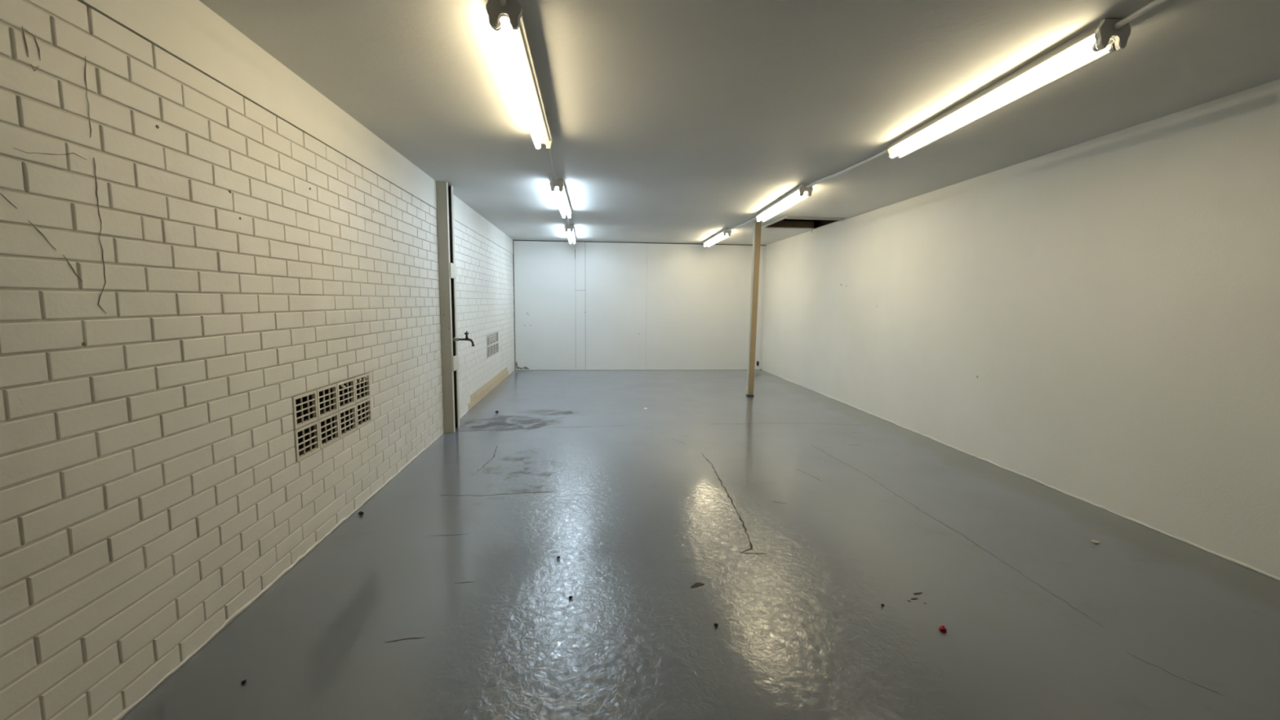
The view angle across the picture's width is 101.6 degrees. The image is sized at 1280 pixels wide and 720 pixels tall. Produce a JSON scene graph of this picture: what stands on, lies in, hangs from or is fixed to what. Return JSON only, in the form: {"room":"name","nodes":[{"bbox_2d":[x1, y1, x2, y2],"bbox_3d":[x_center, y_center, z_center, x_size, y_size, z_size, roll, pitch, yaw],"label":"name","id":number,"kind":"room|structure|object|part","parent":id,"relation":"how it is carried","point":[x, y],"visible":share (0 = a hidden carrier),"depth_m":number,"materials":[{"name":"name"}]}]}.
{"room":"empty basement room","nodes":[
{"label":"empty basement room","id":0,"kind":"room"},
{"bbox_2d":[0,0,515,719],"bbox_3d":[-1.901,-0.304,3.513,0.126,2.503,13.360,0,6,-5],"label":"wall","id":1,"kind":"structure","parent":0,"point":[197,240],"depth_m":1.91,"materials":[{"name":"brick"}]},
{"bbox_2d":[290,390,318,429],"bbox_3d":[-1.836,0.260,2.775,0.122,0.170,0.228,0,6,-5],"label":"air vent","id":2,"kind":"object","parent":1,"relation":"in","point":[304,405],"visible":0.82,"depth_m":2.83,"materials":[{"name":"paint"}]},
{"bbox_2d":[295,395,315,422],"bbox_3d":[-1.782,0.260,2.780,0.008,0.136,0.190,0,6,-5],"label":"grille","id":3,"kind":"object","parent":2,"relation":"attached to","point":[313,397],"depth_m":2.81,"materials":[{"name":"paint"}]},
{"bbox_2d":[293,420,319,462],"bbox_3d":[-1.838,0.431,2.794,0.122,0.170,0.228,0,6,-5],"label":"air vent","id":4,"kind":"object","parent":1,"relation":"in","point":[306,437],"visible":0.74,"depth_m":2.83,"materials":[{"name":"paint"}]},
{"bbox_2d":[297,426,317,454],"bbox_3d":[-1.783,0.431,2.799,0.008,0.136,0.190,0,6,-5],"label":"grille","id":5,"kind":"object","parent":4,"relation":"attached to","point":[314,437],"depth_m":2.83,"materials":[{"name":"paint"}]},
{"bbox_2d":[313,383,337,419],"bbox_3d":[-1.857,0.234,3.003,0.122,0.170,0.228,0,6,-5],"label":"air vent","id":6,"kind":"object","parent":1,"relation":"in","point":[326,396],"visible":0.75,"depth_m":3.06,"materials":[{"name":"paint"}]},
{"bbox_2d":[319,388,336,413],"bbox_3d":[-1.802,0.234,3.008,0.008,0.136,0.190,0,6,-5],"label":"grille","id":7,"kind":"object","parent":6,"relation":"attached to","point":[333,393],"depth_m":3.04,"materials":[{"name":"metal"}]},
{"bbox_2d":[316,411,339,448],"bbox_3d":[-1.858,0.405,3.022,0.122,0.170,0.228,0,6,-5],"label":"air vent","id":8,"kind":"object","parent":1,"relation":"in","point":[329,427],"visible":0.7,"depth_m":3.08,"materials":[{"name":"metal"}]},
{"bbox_2d":[320,417,337,443],"bbox_3d":[-1.804,0.405,3.027,0.008,0.136,0.190,0,6,-5],"label":"grille","id":9,"kind":"object","parent":8,"relation":"attached to","point":[335,420],"depth_m":3.05,"materials":[{"name":"paint"}]},
{"bbox_2d":[333,377,355,410],"bbox_3d":[-1.877,0.209,3.231,0.122,0.170,0.228,0,6,-5],"label":"air vent","id":10,"kind":"object","parent":1,"relation":"in","point":[346,388],"visible":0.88,"depth_m":3.28,"materials":[{"name":"metal"}]},
{"bbox_2d":[338,382,353,405],"bbox_3d":[-1.823,0.209,3.236,0.008,0.136,0.190,0,6,-5],"label":"grille","id":11,"kind":"object","parent":10,"relation":"attached to","point":[349,384],"depth_m":3.26,"materials":[{"name":"paint"}]},
{"bbox_2d":[337,404,356,438],"bbox_3d":[-1.879,0.380,3.250,0.122,0.170,0.228,0,6,-5],"label":"air vent","id":12,"kind":"object","parent":1,"relation":"in","point":[347,415],"visible":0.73,"depth_m":3.31,"materials":[{"name":"metal"}]},
{"bbox_2d":[340,408,355,432],"bbox_3d":[-1.824,0.380,3.255,0.008,0.136,0.190,0,6,-5],"label":"grille","id":13,"kind":"object","parent":12,"relation":"attached to","point":[351,414],"depth_m":3.28,"materials":[{"name":"paint"}]},
{"bbox_2d":[351,373,370,403],"bbox_3d":[-1.898,0.183,3.459,0.122,0.170,0.228,0,6,-5],"label":"air vent","id":14,"kind":"object","parent":1,"relation":"in","point":[362,386],"visible":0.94,"depth_m":3.51,"materials":[{"name":"metal"}]},
{"bbox_2d":[356,377,368,398],"bbox_3d":[-1.843,0.183,3.464,0.008,0.136,0.190,0,6,-5],"label":"grille","id":15,"kind":"object","parent":14,"relation":"attached to","point":[366,380],"depth_m":3.50,"materials":[{"name":"paint"}]},
{"bbox_2d":[355,397,372,429],"bbox_3d":[-1.899,0.354,3.478,0.122,0.170,0.228,0,6,-5],"label":"air vent","id":16,"kind":"object","parent":1,"relation":"in","point":[363,408],"visible":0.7,"depth_m":3.53,"materials":[{"name":"paint"}]},
{"bbox_2d":[357,402,370,424],"bbox_3d":[-1.845,0.354,3.483,0.008,0.136,0.190,0,6,-5],"label":"grille","id":17,"kind":"object","parent":16,"relation":"attached to","point":[366,405],"depth_m":3.52,"materials":[{"name":"paint"}]},
{"bbox_2d":[486,346,490,358],"bbox_3d":[-2.272,-0.116,7.639,0.122,0.170,0.228,0,6,-5],"label":"air vent","id":18,"kind":"object","parent":1,"relation":"in","point":[488,348],"visible":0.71,"depth_m":7.67,"materials":[{"name":"metal"}]},
{"bbox_2d":[486,333,490,346],"bbox_3d":[-2.270,-0.287,7.620,0.123,0.170,0.228,0,6,-5],"label":"air vent","id":19,"kind":"object","parent":1,"relation":"in","point":[488,344],"visible":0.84,"depth_m":7.62,"materials":[{"name":"metal"}]},
{"bbox_2d":[489,333,493,345],"bbox_3d":[-2.290,-0.312,7.848,0.125,0.170,0.228,0,6,-5],"label":"air vent","id":20,"kind":"object","parent":1,"relation":"in","point":[491,334],"visible":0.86,"depth_m":7.88,"materials":[{"name":"metal"}]},
{"bbox_2d":[489,344,493,356],"bbox_3d":[-2.293,-0.141,7.867,0.122,0.170,0.228,0,6,-5],"label":"air vent","id":21,"kind":"object","parent":1,"relation":"in","point":[491,345],"visible":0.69,"depth_m":7.90,"materials":[{"name":"metal"}]},
{"bbox_2d":[493,343,496,355],"bbox_3d":[-2.313,-0.167,8.095,0.122,0.170,0.228,0,6,-5],"label":"air vent","id":22,"kind":"object","parent":1,"relation":"in","point":[494,344],"visible":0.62,"depth_m":8.19,"materials":[{"name":"metal"}]},
{"bbox_2d":[493,332,496,343],"bbox_3d":[-2.310,-0.338,8.076,0.126,0.170,0.228,0,6,-5],"label":"air vent","id":23,"kind":"object","parent":1,"relation":"in","point":[494,333],"visible":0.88,"depth_m":8.11,"materials":[{"name":"paint"}]},
{"bbox_2d":[495,331,498,342],"bbox_3d":[-2.332,-0.364,8.304,0.122,0.170,0.228,0,6,-5],"label":"air vent","id":24,"kind":"object","parent":1,"relation":"in","point":[496,332],"visible":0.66,"depth_m":8.40,"materials":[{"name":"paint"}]},
{"bbox_2d":[495,342,498,353],"bbox_3d":[-2.334,-0.193,8.323,0.122,0.170,0.228,0,6,-5],"label":"air vent","id":25,"kind":"object","parent":1,"relation":"in","point":[497,343],"visible":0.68,"depth_m":8.35,"materials":[{"name":"paint"}]},
{"bbox_2d":[512,240,766,369],"bbox_3d":[0.028,-1.052,10.373,5.195,2.503,0.156,0,6,-5],"label":"wall","id":26,"kind":"structure","parent":0,"point":[615,305],"depth_m":10.29,"materials":[{"name":"white paint"}]},
{"bbox_3d":[-1.841,-1.042,10.144,1.166,2.477,0.020,0,6,-5],"label":"wall panel","id":27,"kind":"part","parent":26,"relation":"part of","materials":[{"name":"white paint"}]},
{"bbox_3d":[-1.164,-1.044,10.203,0.188,2.477,0.024,0,6,-5],"label":"wall panel","id":28,"kind":"part","parent":26,"relation":"part of","materials":[{"name":"white paint"}]},
{"bbox_3d":[-0.471,-1.042,10.267,1.196,2.477,0.020,0,6,-5],"label":"wall panel","id":29,"kind":"part","parent":26,"relation":"part of","materials":[{"name":"white paint"}]},
{"bbox_3d":[1.289,-1.042,10.425,2.334,2.477,0.020,0,6,-5],"label":"wall panel","id":30,"kind":"part","parent":26,"relation":"part of","materials":[{"name":"white paint"}]},
{"bbox_3d":[2.478,-1.042,10.531,0.042,2.477,0.020,0,6,-5],"label":"wall panel","id":31,"kind":"part","parent":26,"relation":"part of","materials":[{"name":"white paint"}]},
{"bbox_2d":[120,369,1279,719],"bbox_3d":[0.610,0.990,3.884,5.195,0.101,13.560,0,6,-5],"label":"floor","id":32,"kind":"structure","parent":0,"point":[784,517],"depth_m":2.51,"materials":[{"name":"grey paint"}]},
{"bbox_2d":[435,181,460,432],"bbox_3d":[-1.951,-0.509,5.341,0.111,2.501,0.248,0,6,-5],"label":"steel column","id":33,"kind":"structure","parent":32,"relation":"on","point":[445,201],"depth_m":5.27,"materials":[{"name":"metal"}]},
{"bbox_3d":[-1.898,-0.905,5.301,0.012,0.150,0.207,0,6,-5],"label":"batten plate","id":34,"kind":"part","parent":33,"relation":"part of","materials":[{"name":"paint"}]},
{"bbox_3d":[-1.907,0.029,5.406,0.012,0.150,0.207,0,6,-5],"label":"batten plate","id":35,"kind":"part","parent":33,"relation":"part of","materials":[{"name":"paint"}]},
{"bbox_2d":[452,330,474,346],"bbox_3d":[-1.831,-0.220,5.383,0.240,0.158,0.055,0,6,-5],"label":"tap","id":36,"kind":"object","parent":33,"relation":"attached to","point":[466,333],"visible":0.98,"depth_m":5.38,"materials":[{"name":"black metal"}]},
{"bbox_2d":[746,221,761,396],"bbox_3d":[1.629,-0.713,7.489,0.118,2.502,0.095,0,6,-5],"label":"support post","id":37,"kind":"object","parent":32,"relation":"on","point":[757,225],"visible":0.99,"depth_m":7.46,"materials":[{"name":"brown wood"}]},
{"bbox_2d":[938,625,946,632],"bbox_3d":[1.271,1.125,2.192,0.027,0.022,0.026,4,7,31],"label":"cap","id":38,"kind":"object","parent":32,"relation":"on","point":[942,628],"visible":1,"depth_m":2.18,"materials":[{"name":"red plastic"}]},
{"bbox_2d":[199,0,1279,244],"bbox_3d":[0.636,-1.553,3.600,5.195,0.013,13.560,0,6,-5],"label":"ceiling","id":39,"kind":"structure","parent":0,"point":[669,121],"depth_m":2.79,"materials":[{"name":"white paint"}]},
{"bbox_2d":[499,0,506,6],"bbox_3d":[-0.379,-1.205,0.661,0.024,0.039,2.645,0,6,-6],"label":"conduit","id":40,"kind":"object","parent":39,"relation":"attached to","point":[504,2],"visible":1,"depth_m":1.95,"materials":[{"name":"plastic"}]},
{"bbox_2d":[485,0,551,149],"bbox_3d":[-0.592,-1.412,2.794,0.132,0.111,1.660,0,6,-5],"label":"batten","id":41,"kind":"object","parent":39,"relation":"attached to","point":[507,23],"visible":1,"depth_m":2.38,"materials":[{"name":"plastic"}]},
{"bbox_2d":[549,149,557,181],"bbox_3d":[-0.712,-1.608,4.276,0.044,0.053,1.338,0,6,-6],"label":"conduit","id":42,"kind":"object","parent":39,"relation":"attached to","point":[549,149],"visible":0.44,"depth_m":4.40,"materials":[{"name":"plastic"}]},
{"bbox_2d":[549,178,571,218],"bbox_3d":[-0.857,-1.748,5.769,0.132,0.111,1.670,0,6,-5],"label":"batten","id":43,"kind":"object","parent":39,"relation":"attached to","point":[557,188],"visible":1,"depth_m":5.37,"materials":[{"name":"plastic"}]},
{"bbox_2d":[564,224,575,244],"bbox_3d":[-1.152,-2.079,8.700,0.132,0.111,1.700,0,6,-6],"label":"batten","id":44,"kind":"object","parent":39,"relation":"attached to","point":[569,229],"visible":1,"depth_m":8.26,"materials":[{"name":"plastic"}]},
{"bbox_2d":[703,228,731,246],"bbox_3d":[1.307,-2.087,8.991,0.132,0.111,1.680,0,6,-4],"label":"batten","id":45,"kind":"object","parent":39,"relation":"attached to","point":[721,235],"visible":1,"depth_m":8.71,"materials":[{"name":"plastic"}]},
{"bbox_2d":[726,217,756,231],"bbox_3d":[1.487,-1.944,7.438,0.079,0.041,1.462,0,6,-7],"label":"conduit","id":46,"kind":"object","parent":39,"relation":"attached to","point":[754,218],"visible":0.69,"depth_m":7.59,"materials":[{"name":"plastic"}]},
{"bbox_2d":[755,184,813,222],"bbox_3d":[1.578,-1.736,5.882,0.132,0.111,1.682,0,6,-2],"label":"batten","id":47,"kind":"object","parent":39,"relation":"attached to","point":[795,196],"visible":0.96,"depth_m":5.60,"materials":[{"name":"plastic"}]},
{"bbox_2d":[760,216,845,232],"bbox_3d":[2.288,-2.060,7.507,0.895,0.336,1.125,0,6,-5],"label":"ceiling hatch","id":48,"kind":"object","parent":39,"relation":"attached to","point":[776,223],"visible":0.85,"depth_m":8.02,"materials":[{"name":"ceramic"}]},
{"bbox_3d":[1.880,-1.961,7.474,0.075,0.014,1.060,0,6,-5],"label":"frame","id":49,"kind":"part","parent":48,"relation":"part of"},
{"bbox_3d":[2.361,-1.899,7.006,0.800,0.022,0.085,0,6,-5],"label":"frame","id":50,"kind":"part","parent":48,"relation":"part of","materials":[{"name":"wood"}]},
{"bbox_2d":[805,149,887,188],"bbox_3d":[1.740,-1.601,4.398,0.065,0.041,1.324,0,6,-10],"label":"conduit","id":51,"kind":"object","parent":39,"relation":"attached to","point":[884,152],"visible":0.84,"depth_m":4.37,"materials":[{"name":"plastic"}]},
{"bbox_2d":[886,18,1130,159],"bbox_3d":[1.865,-1.401,2.920,0.132,0.111,1.672,0,6,-3],"label":"batten","id":52,"kind":"object","parent":39,"relation":"attached to","point":[1090,46],"visible":0.98,"depth_m":2.52,"materials":[{"name":"plastic"}]},
{"bbox_2d":[1113,0,1167,29],"bbox_3d":[1.965,-1.200,0.821,0.042,0.044,2.547,0,6,-3],"label":"conduit","id":53,"kind":"object","parent":39,"relation":"attached to","point":[1154,3],"visible":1,"depth_m":1.99,"materials":[{"name":"plastic"}]},
{"bbox_2d":[761,79,1279,581],"bbox_3d":[3.150,-0.297,3.916,0.130,2.503,13.460,0,6,-5],"label":"wall","id":54,"kind":"structure","parent":0,"point":[1095,322],"depth_m":3.59,"materials":[{"name":"white paint"}]},
{"bbox_2d":[781,217,843,227],"bbox_3d":[2.155,-2.365,7.484,1.475,0.766,2.000,0,6,-5],"label":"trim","id":55,"kind":"structure","parent":54,"relation":"attached to","point":[817,223],"depth_m":8.21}
]}

